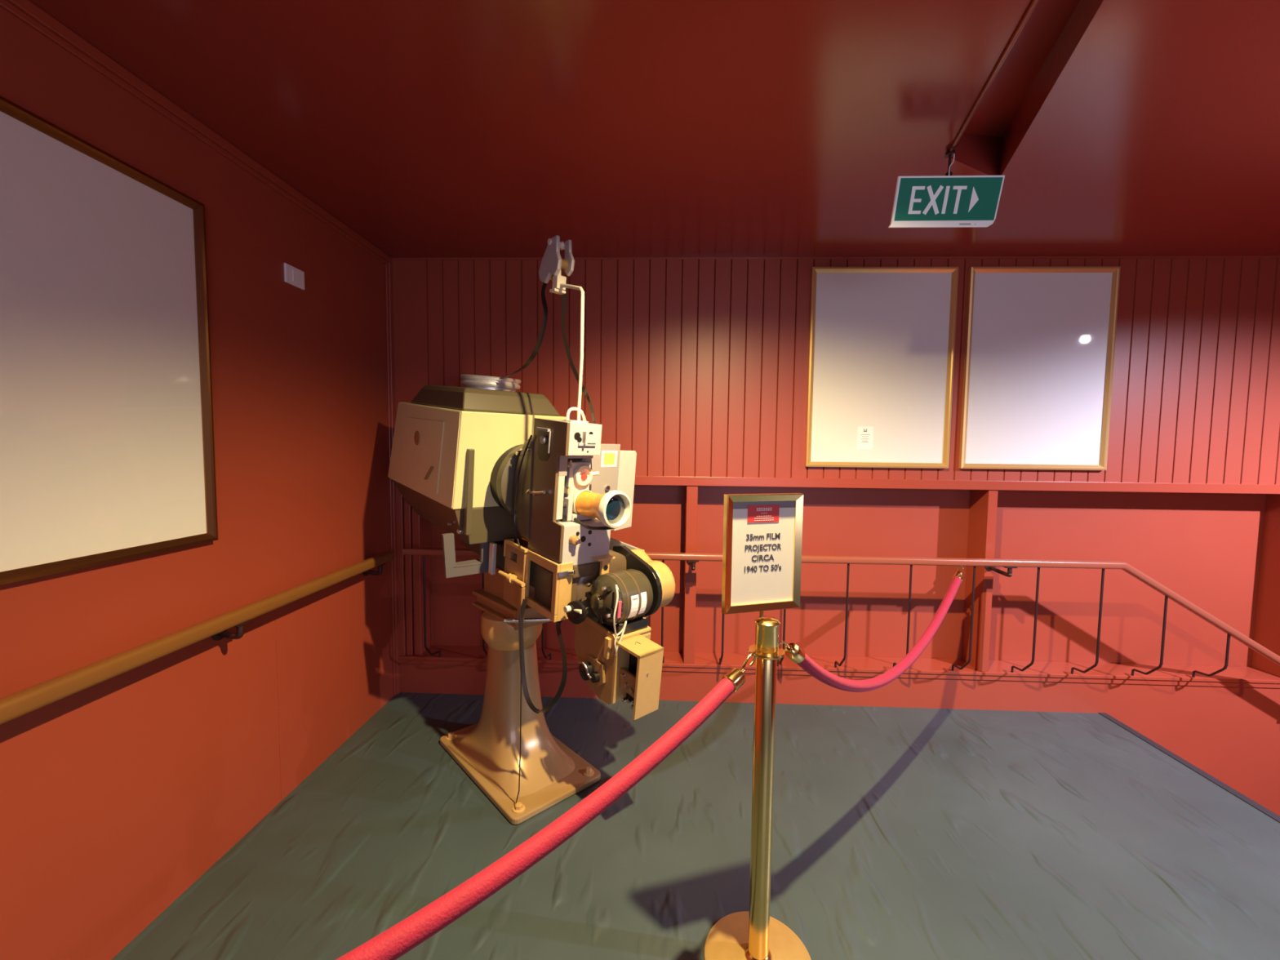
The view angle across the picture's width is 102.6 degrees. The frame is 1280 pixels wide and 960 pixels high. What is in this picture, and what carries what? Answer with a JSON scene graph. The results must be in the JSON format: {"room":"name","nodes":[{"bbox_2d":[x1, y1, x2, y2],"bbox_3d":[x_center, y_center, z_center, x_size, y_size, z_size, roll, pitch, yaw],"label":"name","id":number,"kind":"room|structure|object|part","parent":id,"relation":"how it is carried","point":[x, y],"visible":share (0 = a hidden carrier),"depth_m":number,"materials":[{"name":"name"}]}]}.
{"room":"cinema lobby","nodes":[
{"label":"cinema lobby","id":0,"kind":"room"},
{"bbox_2d":[0,6,393,959],"bbox_3d":[-1.709,0.219,0.192,0.120,3.260,6.625,1,4,2],"label":"wall","id":1,"kind":"structure","parent":0,"point":[118,793],"depth_m":1.92,"materials":[{"name":"red paint"}]},
{"bbox_2d":[0,95,217,585],"bbox_3d":[-1.583,-0.343,1.308,0.030,1.200,1.100,1,4,2],"label":"picture frame","id":2,"kind":"object","parent":1,"relation":"attached to","point":[107,445],"visible":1,"depth_m":1.49,"materials":[{"name":"brown metal"}]},
{"bbox_3d":[-1.577,-0.927,1.271,0.030,0.030,1.100,1,4,2],"label":"frame rail","id":3,"kind":"part","parent":2,"relation":"part of","materials":[{"name":"brown wood"}]},
{"bbox_3d":[-1.590,0.240,1.345,0.030,0.030,1.100,1,4,2],"label":"frame rail","id":4,"kind":"part","parent":2,"relation":"part of","materials":[{"name":"brown wood"}]},
{"bbox_3d":[-1.563,-0.377,1.841,0.030,1.200,0.030,1,4,2],"label":"frame rail","id":5,"kind":"part","parent":2,"relation":"part of","materials":[{"name":"brown wood"}]},
{"bbox_2d":[0,551,393,724],"bbox_3d":[-1.596,0.642,0.352,0.109,0.120,5.300,1,4,2],"label":"handrail","id":6,"kind":"object","parent":1,"relation":"attached to","point":[23,702],"visible":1,"depth_m":1.62,"materials":[{"name":"brown wood"}]},
{"bbox_2d":[0,0,399,696],"bbox_3d":[-1.646,0.203,0.038,0.018,2.708,6.324,1,4,2],"label":"trim","id":7,"kind":"structure","parent":1,"relation":"attached to","point":[25,11],"depth_m":1.97,"materials":[{"name":"brown wood"}]},
{"bbox_2d":[284,262,304,289],"bbox_3d":[-1.548,-0.912,2.298,0.012,0.082,0.120,1,4,2],"label":"wall plate","id":8,"kind":"object","parent":1,"relation":"attached to","point":[293,276],"visible":1,"depth_m":2.29,"materials":[{"name":"white plastic"}]},
{"bbox_2d":[395,486,432,655],"bbox_3d":[-1.461,0.558,3.312,0.152,1.110,0.186,1,4,2],"label":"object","id":9,"kind":"structure","parent":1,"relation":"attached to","point":[413,531],"depth_m":3.25,"materials":[{"name":"brown wood"}]},
{"bbox_2d":[29,0,1279,257],"bbox_3d":[2.291,-1.228,-0.052,7.852,0.250,6.625,1,4,2],"label":"ceiling","id":10,"kind":"structure","parent":0,"point":[425,128],"depth_m":1.73,"materials":[{"name":"red paint"}]},
{"bbox_2d":[888,149,1004,227],"bbox_3d":[1.159,-1.102,1.933,0.393,0.264,0.079,1,4,2],"label":"exit sign","id":11,"kind":"object","parent":10,"relation":"hanging from","point":[947,201],"visible":1,"depth_m":1.94,"materials":[{"name":"green plastic"}]},
{"bbox_3d":[1.159,-1.055,1.945,0.393,0.168,0.061,1,4,2],"label":"sign panel","id":12,"kind":"part","parent":11,"relation":"part of","materials":[{"name":"green plastic"}]},
{"bbox_2d":[945,0,1037,159],"bbox_3d":[0.856,-1.167,0.814,0.036,0.015,2.400,2,4,15],"label":"conduit","id":13,"kind":"object","parent":10,"relation":"attached to","point":[1033,2],"visible":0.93,"depth_m":1.51,"materials":[{"name":"brown metal"}]},
{"bbox_2d":[111,692,1279,959],"bbox_3d":[0.453,1.710,0.052,4.452,0.250,6.325,1,4,2],"label":"floor","id":14,"kind":"structure","parent":0,"point":[899,833],"depth_m":2.02,"materials":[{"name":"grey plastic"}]},
{"bbox_2d":[387,235,675,824],"bbox_3d":[-0.589,0.192,2.565,0.779,2.438,1.772,-3,5,-42],"label":"projector","id":15,"kind":"object","parent":14,"relation":"on","point":[493,465],"visible":1,"depth_m":2.28,"materials":[{"name":"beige metal"}]},
{"bbox_3d":[-1.094,-0.135,2.558,0.015,0.375,0.580,-3,5,-42],"label":"access door","id":16,"kind":"part","parent":15,"relation":"part of","materials":[{"name":"beige metal"}]},
{"bbox_3d":[-1.005,-0.033,2.454,0.028,0.067,0.086,-3,5,-42],"label":"latch plate","id":17,"kind":"part","parent":15,"relation":"part of","materials":[{"name":"brown metal"}]},
{"bbox_3d":[-0.824,0.234,2.354,0.028,0.028,0.027,3,4,31],"label":"clamp knob","id":18,"kind":"part","parent":15,"relation":"part of","materials":[{"name":"silver metal"}]},
{"bbox_3d":[-0.617,0.369,2.531,0.160,0.203,0.915,-3,5,-42],"label":"support rail","id":19,"kind":"part","parent":15,"relation":"part of","materials":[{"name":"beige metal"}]},
{"bbox_3d":[-0.568,0.436,2.267,0.038,0.037,0.211,-3,5,-42],"label":"hinge knob","id":20,"kind":"part","parent":15,"relation":"part of","materials":[{"name":"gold metal"}]},
{"bbox_3d":[-0.560,0.431,2.293,0.014,0.289,0.198,-3,5,-42],"label":"hinge plate","id":21,"kind":"part","parent":15,"relation":"part of","materials":[{"name":"brown metal"}]},
{"bbox_3d":[-0.625,1.397,2.584,0.470,0.029,0.820,-3,5,-42],"label":"plate","id":22,"kind":"part","parent":15,"relation":"part of","materials":[{"name":"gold metal"}]},
{"bbox_3d":[-0.499,0.630,2.304,0.216,0.018,0.018,0,4,-9],"label":"pivot rod","id":23,"kind":"part","parent":15,"relation":"part of","materials":[{"name":"silver metal"}]},
{"bbox_3d":[-0.435,0.053,2.136,0.031,0.027,0.136,-3,5,-42],"label":"latch handle","id":24,"kind":"part","parent":15,"relation":"part of","materials":[{"name":"silver metal"}]},
{"bbox_3d":[-0.379,0.035,2.104,0.014,0.581,0.303,-3,5,-42],"label":"head plate","id":25,"kind":"part","parent":15,"relation":"part of","materials":[{"name":"brown metal"}]},
{"bbox_3d":[-0.358,0.435,2.204,0.172,0.267,0.275,-3,5,-42],"label":"mount frame","id":26,"kind":"part","parent":15,"relation":"part of","materials":[{"name":"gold metal"}]},
{"bbox_3d":[-0.278,-0.535,2.109,0.060,0.579,0.208,-3,5,-42],"label":"arm","id":27,"kind":"part","parent":15,"relation":"part of","materials":[{"name":"white metal"}]},
{"bbox_3d":[-0.264,0.243,2.067,0.040,0.040,0.029,-3,5,-42],"label":"knob","id":28,"kind":"part","parent":15,"relation":"part of","materials":[{"name":"brown metal"}]},
{"bbox_3d":[-0.229,0.783,2.121,0.014,0.059,0.087,-3,5,-42],"label":"knob arm","id":29,"kind":"part","parent":15,"relation":"part of","materials":[{"name":"silver metal"}]},
{"bbox_3d":[-0.214,0.801,2.135,0.028,0.080,0.117,-3,5,-42],"label":"turning knob","id":30,"kind":"part","parent":15,"relation":"part of","materials":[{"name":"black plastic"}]},
{"bbox_3d":[-0.189,0.742,2.158,0.014,0.339,0.286,-3,5,-42],"label":"plate","id":31,"kind":"part","parent":15,"relation":"part of","materials":[{"name":"brown metal"}]},
{"bbox_3d":[-0.198,-0.027,2.187,0.046,0.020,0.016,-1,4,-29],"label":"focus handle","id":32,"kind":"part","parent":15,"relation":"part of","materials":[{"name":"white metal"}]},
{"bbox_3d":[-0.183,0.798,2.133,0.014,0.116,0.113,-3,5,-42],"label":"knob plate","id":33,"kind":"part","parent":15,"relation":"part of","materials":[{"name":"brown metal"}]},
{"bbox_3d":[-0.186,0.038,2.292,0.208,0.399,0.055,-3,5,-42],"label":"door panel","id":34,"kind":"part","parent":15,"relation":"part of","materials":[{"name":"grey paint"}]},
{"bbox_2d":[603,453,615,464],"bbox_3d":[-0.137,-0.095,2.296,0.062,0.051,0.006,-3,5,-42],"label":"print","id":35,"kind":"object","parent":15,"relation":"attached to","point":[609,458],"depth_m":2.30},
{"bbox_3d":[-0.101,0.116,2.029,0.120,0.120,0.015,-3,5,-42],"label":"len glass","id":36,"kind":"part","parent":15,"relation":"part of","materials":[{"name":"blue glass"}]},
{"bbox_3d":[-0.070,0.489,2.167,0.186,0.208,0.208,-3,5,-42],"label":"motor","id":37,"kind":"part","parent":15,"relation":"part of","materials":[{"name":"brown metal"}]},
{"bbox_3d":[-0.069,0.049,2.397,0.106,0.375,0.051,-3,5,-42],"label":"door","id":38,"kind":"part","parent":15,"relation":"part of","materials":[{"name":"grey paint"}]},
{"bbox_3d":[-0.043,0.805,2.033,0.014,0.094,0.134,-3,5,-42],"label":"box cross plate","id":39,"kind":"part","parent":15,"relation":"part of","materials":[{"name":"brown metal"}]},
{"bbox_3d":[-0.027,0.513,2.079,0.040,0.095,0.024,-3,5,-42],"label":"name plate","id":40,"kind":"part","parent":15,"relation":"part of","materials":[{"name":"white plastic"}]},
{"bbox_3d":[-0.017,0.449,2.276,0.023,0.289,0.312,-3,5,-42],"label":"belt guard plate","id":41,"kind":"part","parent":15,"relation":"part of","materials":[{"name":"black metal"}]},
{"bbox_3d":[0.011,0.507,2.111,0.030,0.092,0.020,-3,5,-42],"label":"name plate","id":42,"kind":"part","parent":15,"relation":"part of","materials":[{"name":"white plastic"}]},
{"bbox_2d":[703,615,811,959],"bbox_3d":[0.370,0.947,1.546,0.332,1.083,0.332,1,4,2],"label":"stand","id":43,"kind":"object","parent":14,"relation":"on","point":[753,934],"visible":0.98,"depth_m":1.53,"materials":[{"name":"gold metal"}]},
{"bbox_2d":[335,651,757,959],"bbox_3d":[-0.372,0.644,0.829,1.953,0.229,0.050,-3,5,-43],"label":"rope","id":44,"kind":"object","parent":43,"relation":"hanging from","point":[398,940],"visible":1,"depth_m":0.98,"materials":[{"name":"fabric"}]},
{"bbox_2d":[721,493,803,617],"bbox_3d":[0.360,0.223,1.501,0.248,0.366,0.026,0,4,-17],"label":"sign holder","id":45,"kind":"object","parent":43,"relation":"on","point":[762,533],"visible":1,"depth_m":1.50,"materials":[{"name":"gold metal"}]},
{"bbox_3d":[0.252,0.213,1.467,0.021,0.344,0.025,0,4,-17],"label":"frame rail","id":46,"kind":"part","parent":45,"relation":"part of","materials":[{"name":"gold metal"}]},
{"bbox_3d":[0.359,0.389,1.511,0.090,0.034,0.014,0,4,-17],"label":"stem","id":47,"kind":"part","parent":45,"relation":"part of","materials":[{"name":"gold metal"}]},
{"bbox_3d":[0.359,0.373,1.510,0.248,0.021,0.025,0,4,-17],"label":"frame rail","id":48,"kind":"part","parent":45,"relation":"part of","materials":[{"name":"gold metal"}]},
{"bbox_3d":[0.360,0.099,1.494,0.103,0.050,0.001,0,4,-17],"label":"red panel","id":49,"kind":"part","parent":45,"relation":"part of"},
{"bbox_3d":[0.363,0.051,1.490,0.248,0.021,0.025,0,4,-17],"label":"frame rail","id":50,"kind":"part","parent":45,"relation":"part of","materials":[{"name":"gold metal"}]},
{"bbox_2d":[754,507,773,520],"bbox_3d":[0.362,0.100,1.494,0.064,0.037,0.001,0,4,-17],"label":"print","id":51,"kind":"object","parent":45,"relation":"attached to","point":[760,508],"depth_m":1.49},
{"bbox_3d":[0.469,0.211,1.533,0.021,0.344,0.025,0,4,-17],"label":"frame rail","id":52,"kind":"part","parent":45,"relation":"part of","materials":[{"name":"gold metal"}]},
{"bbox_3d":[0.375,0.512,1.519,0.108,0.019,0.108,1,4,2],"label":"ring plate","id":53,"kind":"part","parent":43,"relation":"part of","materials":[{"name":"gold metal"}]},
{"bbox_2d":[778,565,964,692],"bbox_3d":[1.118,0.663,2.236,1.962,0.413,0.050,-3,5,-44],"label":"rope","id":54,"kind":"object","parent":43,"relation":"hanging from","point":[793,651],"visible":0.93,"depth_m":2.11,"materials":[{"name":"fabric"}]},
{"bbox_2d":[392,257,1279,816],"bbox_3d":[2.380,1.554,3.290,7.856,5.698,0.300,1,4,2],"label":"wall","id":55,"kind":"structure","parent":0,"point":[693,367],"depth_m":3.11,"materials":[{"name":"red paint"}]},
{"bbox_2d":[682,485,697,663],"bbox_3d":[0.316,0.583,3.246,0.068,1.110,0.184,1,4,2],"label":"trim","id":56,"kind":"structure","parent":55,"relation":"attached to","point":[691,491],"depth_m":3.16,"materials":[{"name":"brown wood"}]},
{"bbox_2d":[391,255,1279,260],"bbox_3d":[2.410,-1.294,3.108,7.852,0.014,0.304,1,4,2],"label":"trim","id":57,"kind":"structure","parent":55,"relation":"attached to","point":[1136,256],"depth_m":3.00,"materials":[{"name":"brown wood"}]},
{"bbox_2d":[398,645,1279,688],"bbox_3d":[2.379,1.192,3.199,7.852,0.052,0.196,1,4,2],"label":"trim","id":58,"kind":"structure","parent":55,"relation":"attached to","point":[707,662],"depth_m":3.18,"materials":[{"name":"brown"}]},
{"bbox_2d":[402,547,1279,677],"bbox_3d":[2.048,1.294,3.036,6.900,1.705,0.208,1,4,2],"label":"handrail","id":59,"kind":"object","parent":55,"relation":"attached to","point":[989,564],"visible":0.8,"depth_m":2.91,"materials":[{"name":"brown metal"}]},
{"bbox_2d":[804,266,959,468],"bbox_3d":[1.417,-0.656,3.022,0.835,1.165,0.030,1,4,2],"label":"picture frame","id":60,"kind":"object","parent":55,"relation":"attached to","point":[882,340],"visible":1,"depth_m":3.02,"materials":[{"name":"gold metal"}]},
{"bbox_3d":[1.015,-0.662,3.037,0.030,1.165,0.030,1,4,2],"label":"frame rail","id":61,"kind":"part","parent":60,"relation":"part of","materials":[{"name":"gold metal"}]},
{"bbox_2d":[856,426,873,449],"bbox_3d":[1.341,-0.250,3.054,0.093,0.138,0.002,1,4,2],"label":"card","id":62,"kind":"object","parent":60,"relation":"attached to","point":[864,433],"visible":1,"depth_m":3.05,"materials":[{"name":"white paper"}]},
{"bbox_2d":[860,428,870,442],"bbox_3d":[1.342,-0.265,3.053,0.056,0.080,0.001,1,4,2],"label":"print","id":63,"kind":"object","parent":62,"relation":"attached to","point":[864,433],"depth_m":3.05,"materials":[{"name":"white paper"}]},
{"bbox_3d":[1.411,-0.090,3.058,0.835,0.030,0.030,1,4,2],"label":"frame rail","id":64,"kind":"part","parent":60,"relation":"part of","materials":[{"name":"gold metal"}]},
{"bbox_3d":[1.423,-1.223,2.986,0.835,0.030,0.030,1,4,2],"label":"frame rail","id":65,"kind":"part","parent":60,"relation":"part of","materials":[{"name":"gold metal"}]},
{"bbox_3d":[1.819,-0.651,3.007,0.030,1.165,0.030,1,4,2],"label":"frame rail","id":66,"kind":"part","parent":60,"relation":"part of","materials":[{"name":"gold metal"}]},
{"bbox_2d":[634,475,1279,493],"bbox_3d":[2.393,0.030,3.127,7.852,0.056,0.194,1,4,2],"label":"trim","id":67,"kind":"structure","parent":55,"relation":"attached to","point":[639,480],"depth_m":3.05,"materials":[{"name":"brown wood"}]},
{"bbox_2d":[961,489,998,671],"bbox_3d":[2.103,0.608,3.179,0.054,1.110,0.184,1,4,2],"label":"trim","id":68,"kind":"structure","parent":55,"relation":"attached to","point":[983,503],"depth_m":3.12,"materials":[{"name":"brown wood"}]},
{"bbox_2d":[958,266,1120,470],"bbox_3d":[2.321,-0.644,2.988,0.832,1.165,0.030,1,4,2],"label":"picture frame","id":69,"kind":"object","parent":55,"relation":"attached to","point":[1039,352],"visible":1,"depth_m":2.99,"materials":[{"name":"white glass"}]},
{"bbox_3d":[1.920,-0.649,3.003,0.030,1.165,0.030,1,4,2],"label":"frame rail","id":70,"kind":"part","parent":69,"relation":"part of","materials":[{"name":"gold metal"}]},
{"bbox_3d":[2.314,-0.078,3.024,0.832,0.030,0.030,1,4,2],"label":"frame rail","id":71,"kind":"part","parent":69,"relation":"part of","materials":[{"name":"gold metal"}]},
{"bbox_3d":[2.327,-1.210,2.952,0.832,0.030,0.030,1,4,2],"label":"frame rail","id":72,"kind":"part","parent":69,"relation":"part of","materials":[{"name":"gold metal"}]},
{"bbox_3d":[2.721,-0.638,2.973,0.030,1.165,0.030,1,4,2],"label":"frame rail","id":73,"kind":"part","parent":69,"relation":"part of","materials":[{"name":"gold metal"}]},
{"bbox_2d":[1098,712,1279,822],"bbox_3d":[2.687,1.637,-0.038,0.042,0.049,6.324,1,4,2],"label":"trim","id":74,"kind":"structure","parent":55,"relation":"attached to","point":[1211,778],"depth_m":2.56,"materials":[{"name":"grey"}]},
{"bbox_2d":[1251,493,1279,676],"bbox_3d":[3.898,0.632,3.112,0.065,1.110,0.184,1,4,2],"label":"trim","id":75,"kind":"structure","parent":55,"relation":"attached to","point":[1267,626],"depth_m":3.15,"materials":[{"name":"brown wood"}]}
]}

